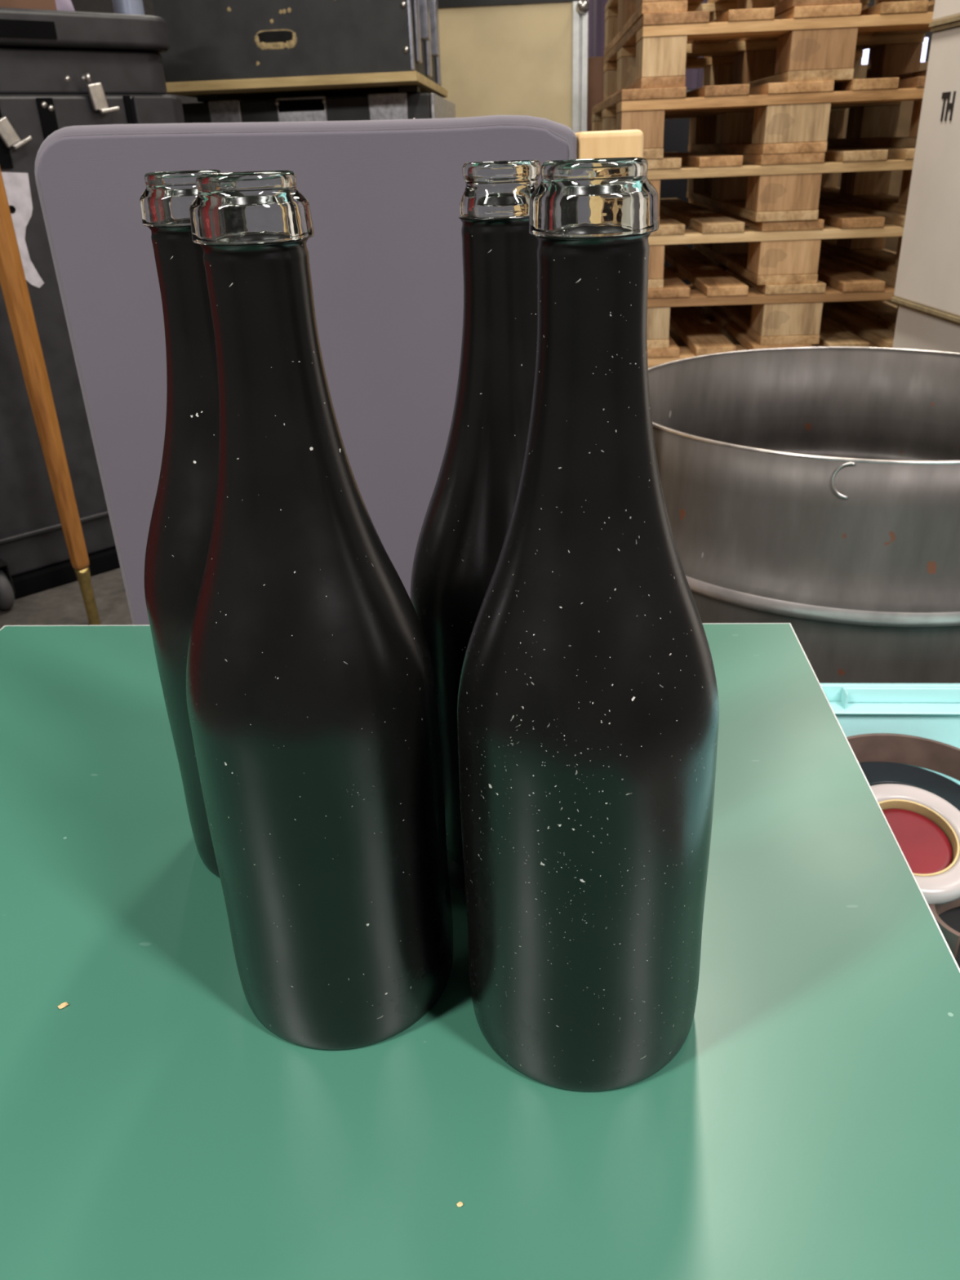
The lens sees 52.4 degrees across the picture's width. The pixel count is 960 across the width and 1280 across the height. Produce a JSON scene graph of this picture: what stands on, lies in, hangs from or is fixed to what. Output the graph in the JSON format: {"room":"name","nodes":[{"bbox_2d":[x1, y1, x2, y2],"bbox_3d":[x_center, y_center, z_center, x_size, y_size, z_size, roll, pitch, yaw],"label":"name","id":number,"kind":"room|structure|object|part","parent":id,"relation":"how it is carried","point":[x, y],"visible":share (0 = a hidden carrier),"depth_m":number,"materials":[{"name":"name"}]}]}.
{"room":"warehouse storage room","nodes":[
{"label":"warehouse storage room","id":0,"kind":"room"},
{"bbox_2d":[0,567,133,629],"bbox_3d":[0.013,0.303,1.834,8.400,0.100,11.000,-2,27,0],"label":"floor","id":1,"kind":"structure","parent":0,"point":[62,605],"depth_m":2.59,"materials":[{"name":"grey concrete"}]},
{"bbox_2d":[0,168,100,625],"bbox_3d":[-1.005,-0.706,2.139,0.054,1.500,0.054,8,29,20],"label":"wooden pole","id":2,"kind":"object","parent":1,"relation":"on","point":[13,283],"visible":0.92,"depth_m":2.19,"materials":[{"name":"brown wood"}]},
{"bbox_2d":[0,7,184,610],"bbox_3d":[-1.343,-0.862,2.617,1.170,1.372,0.738,-24,34,-37],"label":"case","id":3,"kind":"object","parent":1,"relation":"on","point":[59,69],"visible":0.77,"depth_m":2.47,"materials":[{"name":"black plastic"}]},
{"bbox_2d":[0,0,57,10],"bbox_3d":[-1.202,-1.625,2.414,0.200,0.160,0.220,-24,34,-37],"label":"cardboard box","id":4,"kind":"object","parent":3,"relation":"on","point":[26,4],"visible":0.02,"depth_m":2.39,"materials":[{"name":"brown cardboard"}]},
{"bbox_3d":[-1.161,-0.308,2.661,0.980,0.013,0.016,-24,34,-37],"label":"rail","id":5,"kind":"part","parent":3,"relation":"part of","materials":[{"name":"black plastic"}]},
{"bbox_2d":[55,0,75,11],"bbox_3d":[-1.206,-1.730,2.670,0.190,0.116,0.206,-24,34,-37],"label":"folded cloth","id":6,"kind":"object","parent":3,"relation":"on","point":[61,5],"visible":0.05,"depth_m":2.62,"materials":[{"name":"pink fabric"}]},
{"bbox_3d":[-1.391,-1.456,2.356,1.133,0.074,0.622,-24,34,-37],"label":"lid","id":7,"kind":"part","parent":3,"relation":"part of","materials":[{"name":"black plastic"}]},
{"bbox_2d":[111,0,144,14],"bbox_3d":[-0.898,-1.621,2.487,0.074,0.065,0.074,-24,34,-37],"label":"metal cup","id":8,"kind":"object","parent":3,"relation":"on","point":[120,6],"visible":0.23,"depth_m":2.46,"materials":[{"name":"silver metal"}]},
{"bbox_2d":[182,92,455,123],"bbox_3d":[-0.502,-1.367,3.729,0.812,1.207,0.965,-1,27,4],"label":"flight case","id":9,"kind":"object","parent":1,"relation":"on","point":[400,105],"visible":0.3,"depth_m":3.06,"materials":[{"name":"black paint"}]},
{"bbox_3d":[-0.801,-1.656,3.100,0.100,0.103,0.054,-1,27,4],"label":"plate","id":10,"kind":"part","parent":9,"relation":"part of","materials":[{"name":"metal"}]},
{"bbox_3d":[-0.557,-1.658,3.085,0.157,0.103,0.054,-1,27,4],"label":"plate","id":11,"kind":"part","parent":9,"relation":"part of","materials":[{"name":"metal"}]},
{"bbox_2d":[165,71,448,101],"bbox_3d":[-0.541,-1.899,3.376,0.772,0.026,1.132,-1,27,4],"label":"plywood board","id":12,"kind":"object","parent":9,"relation":"on","point":[356,84],"visible":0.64,"depth_m":2.90,"materials":[{"name":"beige wood"}]},
{"bbox_2d":[152,0,441,85],"bbox_3d":[-0.535,-2.080,3.193,0.770,0.460,0.954,-1,27,4],"label":"case","id":13,"kind":"object","parent":12,"relation":"on","point":[210,40],"visible":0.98,"depth_m":2.84,"materials":[{"name":"black paint"}]},
{"bbox_3d":[-0.526,-2.292,3.610,0.703,0.460,0.018,-1,27,4],"label":"panel","id":14,"kind":"part","parent":13,"relation":"part of","materials":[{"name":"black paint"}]},
{"bbox_3d":[-0.190,-2.088,3.181,0.018,0.460,0.932,-1,27,4],"label":"panel","id":15,"kind":"part","parent":13,"relation":"part of","materials":[{"name":"black paint"}]},
{"bbox_3d":[-0.285,-1.661,3.068,0.122,0.103,0.054,-1,27,4],"label":"plate","id":16,"kind":"part","parent":9,"relation":"part of","materials":[{"name":"metal"}]},
{"bbox_2d":[398,84,420,93],"bbox_3d":[-0.222,-1.733,3.070,0.060,0.018,0.080,-1,27,4],"label":"support block","id":17,"kind":"object","parent":9,"relation":"on","point":[408,89],"visible":0.87,"depth_m":3.04,"materials":[{"name":"black paint"}]},
{"bbox_2d":[34,115,644,625],"bbox_3d":[-0.116,-0.104,1.344,0.564,1.079,0.503,-2,27,0],"label":"upholstered chair","id":18,"kind":"object","parent":1,"relation":"on","point":[384,197],"visible":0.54,"depth_m":0.94,"materials":[{"name":"grey fabric"}]},
{"bbox_3d":[0.139,-0.019,1.157,0.062,1.038,0.064,-2,27,0],"label":"frame post","id":19,"kind":"part","parent":18,"relation":"part of","materials":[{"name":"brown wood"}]},
{"bbox_2d":[0,622,959,1279],"bbox_3d":[-0.082,0.497,0.524,0.572,0.744,0.780,0,27,4],"label":"table","id":20,"kind":"object","parent":1,"relation":"on","point":[804,1124],"visible":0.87,"depth_m":0.36,"materials":[{"name":"green plastic"}]},
{"bbox_2d":[57,1002,68,1008],"bbox_3d":[-0.169,0.148,0.395,0.004,0.001,0.002,-23,34,-35],"label":"crumb","id":21,"kind":"object","parent":20,"relation":"on","point":[63,1005],"visible":1,"depth_m":0.40,"materials":[{"name":"beige food"}]},
{"bbox_2d":[139,169,221,878],"bbox_3d":[-0.103,-0.037,0.423,0.088,0.300,0.088,6,28,16],"label":"glass bottle","id":22,"kind":"object","parent":20,"relation":"on","point":[180,532],"visible":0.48,"depth_m":0.38,"materials":[{"name":"black glass"}]},
{"bbox_2d":[186,170,453,1049],"bbox_3d":[-0.060,0.003,0.341,0.088,0.300,0.088,6,28,16],"label":"glass bottle","id":23,"kind":"object","parent":20,"relation":"on","point":[311,691],"visible":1,"depth_m":0.31,"materials":[{"name":"black glass"}]},
{"bbox_2d":[456,1201,462,1206],"bbox_3d":[-0.006,0.182,0.315,0.002,0.001,0.002,-14,29,-21],"label":"crumb","id":24,"kind":"object","parent":20,"relation":"on","point":[460,1203],"visible":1,"depth_m":0.32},
{"bbox_2d":[410,160,541,892],"bbox_3d":[0.013,-0.034,0.409,0.088,0.300,0.088,17,33,33],"label":"glass bottle","id":25,"kind":"object","parent":20,"relation":"on","point":[466,522],"visible":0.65,"depth_m":0.37,"materials":[{"name":"black glass"}]},
{"bbox_2d":[457,157,719,1091],"bbox_3d":[0.035,0.009,0.320,0.088,0.300,0.088,-11,28,-16],"label":"glass bottle","id":26,"kind":"object","parent":20,"relation":"on","point":[588,703],"visible":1,"depth_m":0.29,"materials":[{"name":"black glass"}]},
{"bbox_2d":[437,0,589,133],"bbox_3d":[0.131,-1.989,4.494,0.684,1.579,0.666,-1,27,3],"label":"door","id":27,"kind":"structure","parent":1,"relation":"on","point":[499,57],"depth_m":3.97,"materials":[{"name":"beige paint"}]},
{"bbox_3d":[0.101,-2.688,4.161,0.680,0.030,0.628,-1,27,3],"label":"rail","id":28,"kind":"part","parent":27,"relation":"part of","materials":[{"name":"black metal"}]},
{"bbox_2d":[586,56,604,131],"bbox_3d":[0.578,-2.130,4.931,0.104,1.404,0.104,-2,27,0],"label":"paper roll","id":29,"kind":"object","parent":1,"relation":"on","point":[595,64],"visible":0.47,"depth_m":4.62,"materials":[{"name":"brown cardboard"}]},
{"bbox_2d":[587,0,708,88],"bbox_3d":[0.643,-2.644,5.292,2.303,1.950,0.143,-2,27,0],"label":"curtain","id":30,"kind":"object","parent":1,"relation":"on","point":[596,22],"visible":0.02,"depth_m":5.06,"materials":[{"name":"fabric"}]},
{"bbox_2d":[659,88,697,284],"bbox_3d":[0.920,-1.724,4.303,0.420,1.220,0.500,-2,27,0],"label":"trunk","id":31,"kind":"object","parent":1,"relation":"on","point":[676,131],"visible":0.02,"depth_m":3.90,"materials":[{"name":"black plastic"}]},
{"bbox_2d":[648,346,959,683],"bbox_3d":[0.472,0.044,1.347,0.612,0.769,0.612,-2,27,0],"label":"drum","id":32,"kind":"object","parent":1,"relation":"on","point":[815,490],"visible":0.51,"depth_m":1.02,"materials":[{"name":"silver metal"}]},
{"bbox_2d":[861,48,869,64],"bbox_3d":[1.644,-1.885,4.404,0.035,1.364,0.035,-2,27,0],"label":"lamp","id":33,"kind":"object","parent":1,"relation":"on","point":[865,55],"visible":0.12,"depth_m":4.10,"materials":[{"name":"white metal"}]},
{"bbox_2d":[835,62,928,306],"bbox_3d":[1.446,-1.689,4.136,0.550,1.270,0.450,-2,27,0],"label":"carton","id":34,"kind":"object","parent":1,"relation":"on","point":[906,107],"visible":0.02,"depth_m":3.75,"materials":[{"name":"beige cardboard"}]},
{"bbox_2d":[920,37,928,62],"bbox_3d":[1.873,-1.890,4.373,0.035,1.384,0.035,-2,27,0],"label":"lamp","id":35,"kind":"object","parent":1,"relation":"on","point":[926,39],"visible":0.17,"depth_m":4.07,"materials":[{"name":"white metal"}]},
{"bbox_2d":[892,302,959,352],"bbox_3d":[1.249,-0.219,1.860,0.618,0.718,0.947,-3,27,-2],"label":"box","id":36,"kind":"object","parent":1,"relation":"on","point":[915,329],"visible":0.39,"depth_m":2.01,"materials":[{"name":"cardboard"}]},
{"bbox_2d":[890,21,959,322],"bbox_3d":[1.213,-0.763,1.584,0.618,0.502,0.947,-3,27,-2],"label":"box","id":37,"kind":"object","parent":36,"relation":"on","point":[928,276],"visible":1,"depth_m":1.90,"materials":[{"name":"cardboard"}]},
{"bbox_2d":[928,0,959,26],"bbox_3d":[1.190,-1.212,1.357,0.618,0.502,0.947,-3,27,-2],"label":"box","id":38,"kind":"object","parent":37,"relation":"on","point":[945,11],"visible":1,"depth_m":1.82,"materials":[{"name":"cardboard"}]},
{"bbox_3d":[0.465,0.478,0.868,0.380,0.428,0.560,0,27,4],"label":"plastic crate","id":39,"kind":"object","parent":1,"relation":"on","visible":0},
{"bbox_2d":[820,683,959,784],"bbox_3d":[0.455,0.232,0.744,0.420,0.120,0.600,0,27,4],"label":"storage bin","id":40,"kind":"object","parent":39,"relation":"on","point":[931,711],"visible":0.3,"depth_m":0.98,"materials":[{"name":"teal plastic"}]},
{"bbox_2d":[846,733,959,781],"bbox_3d":[0.411,0.143,0.933,0.195,0.046,0.133,9,29,21],"label":"tape roll","id":41,"kind":"object","parent":40,"relation":"in","point":[936,756],"visible":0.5,"depth_m":0.98,"materials":[{"name":"brown plastic"}]},
{"bbox_2d":[858,761,959,863],"bbox_3d":[0.398,0.177,0.929,0.156,0.045,0.156,-2,27,0],"label":"tape roll","id":42,"kind":"object","parent":40,"relation":"in","point":[875,772],"visible":0.1,"depth_m":0.96,"materials":[{"name":"black plastic"}]},
{"bbox_2d":[870,783,959,905],"bbox_3d":[0.365,0.172,0.834,0.120,0.046,0.117,2,27,9],"label":"tape roll","id":43,"kind":"object","parent":42,"relation":"on","point":[943,886],"visible":0.49,"depth_m":0.84,"materials":[{"name":"plastic"}]},
{"bbox_2d":[882,808,953,874],"bbox_3d":[0.366,0.176,0.837,0.074,0.025,0.073,-1,27,2],"label":"disc","id":44,"kind":"object","parent":43,"relation":"in","point":[926,847],"visible":0.52,"depth_m":0.84,"materials":[{"name":"plastic"}]},
{"bbox_2d":[937,906,959,968],"bbox_3d":[0.396,0.266,0.774,0.163,0.018,0.177,-5,27,-5],"label":"cloth","id":45,"kind":"object","parent":40,"relation":"in","point":[951,917],"visible":0.05,"depth_m":0.83,"materials":[{"name":"fabric"}]},
{"bbox_2d":[928,897,959,959],"bbox_3d":[0.406,0.222,0.805,0.104,0.030,0.046,-17,30,-26],"label":"leather strap","id":46,"kind":"object","parent":45,"relation":"on","point":[952,936],"visible":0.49,"depth_m":0.77,"materials":[{"name":"brown leather"}]},
{"bbox_3d":[0.818,-0.561,3.207,0.800,0.144,1.202,-1,27,4],"label":"wooden pallet","id":47,"kind":"object","parent":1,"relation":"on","visible":0},
{"bbox_3d":[0.793,-0.695,3.154,0.800,0.144,1.202,-1,27,3],"label":"wooden pallet","id":48,"kind":"object","parent":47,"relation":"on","visible":0},
{"bbox_2d":[669,329,687,346],"bbox_3d":[0.820,-0.813,3.067,0.800,0.144,1.202,0,27,4],"label":"wooden pallet","id":49,"kind":"object","parent":48,"relation":"on","point":[673,334],"visible":0.02,"depth_m":3.37,"materials":[{"name":"brown wood"}]},
{"bbox_2d":[647,284,894,368],"bbox_3d":[0.788,-0.947,3.015,0.800,0.144,1.202,-1,27,3],"label":"wooden pallet","id":50,"kind":"object","parent":49,"relation":"on","point":[704,330],"visible":0.16,"depth_m":2.61,"materials":[{"name":"brown wood"}]},
{"bbox_2d":[646,244,898,348],"bbox_3d":[0.803,-1.076,2.948,0.800,0.144,1.202,-1,27,3],"label":"wooden pallet","id":51,"kind":"object","parent":50,"relation":"on","point":[784,314],"visible":0.44,"depth_m":2.44,"materials":[{"name":"brown wood"}]},
{"bbox_2d":[648,198,905,288],"bbox_3d":[0.776,-1.206,2.889,0.800,0.144,1.202,-1,27,3],"label":"wooden pallet","id":52,"kind":"object","parent":51,"relation":"on","point":[772,252],"visible":0.51,"depth_m":2.38,"materials":[{"name":"brown wood"}]},
{"bbox_2d":[646,146,915,225],"bbox_3d":[0.756,-1.330,2.817,0.800,0.144,1.202,-1,27,4],"label":"wooden pallet","id":53,"kind":"object","parent":52,"relation":"on","point":[783,187],"visible":0.58,"depth_m":2.30,"materials":[{"name":"brown wood"}]},
{"bbox_2d":[591,75,925,159],"bbox_3d":[0.750,-1.457,2.750,0.800,0.144,1.202,-1,27,3],"label":"wooden pallet","id":54,"kind":"object","parent":53,"relation":"on","point":[794,117],"visible":0.84,"depth_m":2.24,"materials":[{"name":"brown wood"}]},
{"bbox_2d":[603,0,934,100],"bbox_3d":[0.786,-1.591,2.691,0.800,0.144,1.202,-1,27,3],"label":"wooden pallet","id":55,"kind":"object","parent":54,"relation":"on","point":[754,47],"visible":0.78,"depth_m":2.19,"materials":[{"name":"brown wood"}]},
{"bbox_2d":[604,0,935,57],"bbox_3d":[0.779,-1.721,2.629,0.800,0.144,1.202,-1,27,3],"label":"wooden pallet","id":56,"kind":"object","parent":55,"relation":"on","point":[620,15],"visible":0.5,"depth_m":2.59,"materials":[{"name":"brown wood"}]},
{"bbox_2d":[71,0,934,103],"bbox_3d":[-0.167,-4.046,5.852,8.400,4.244,0.100,-2,27,0],"label":"wall","id":57,"kind":"structure","parent":0,"point":[87,6],"depth_m":5.88,"materials":[{"name":"grey paint"}]}
]}

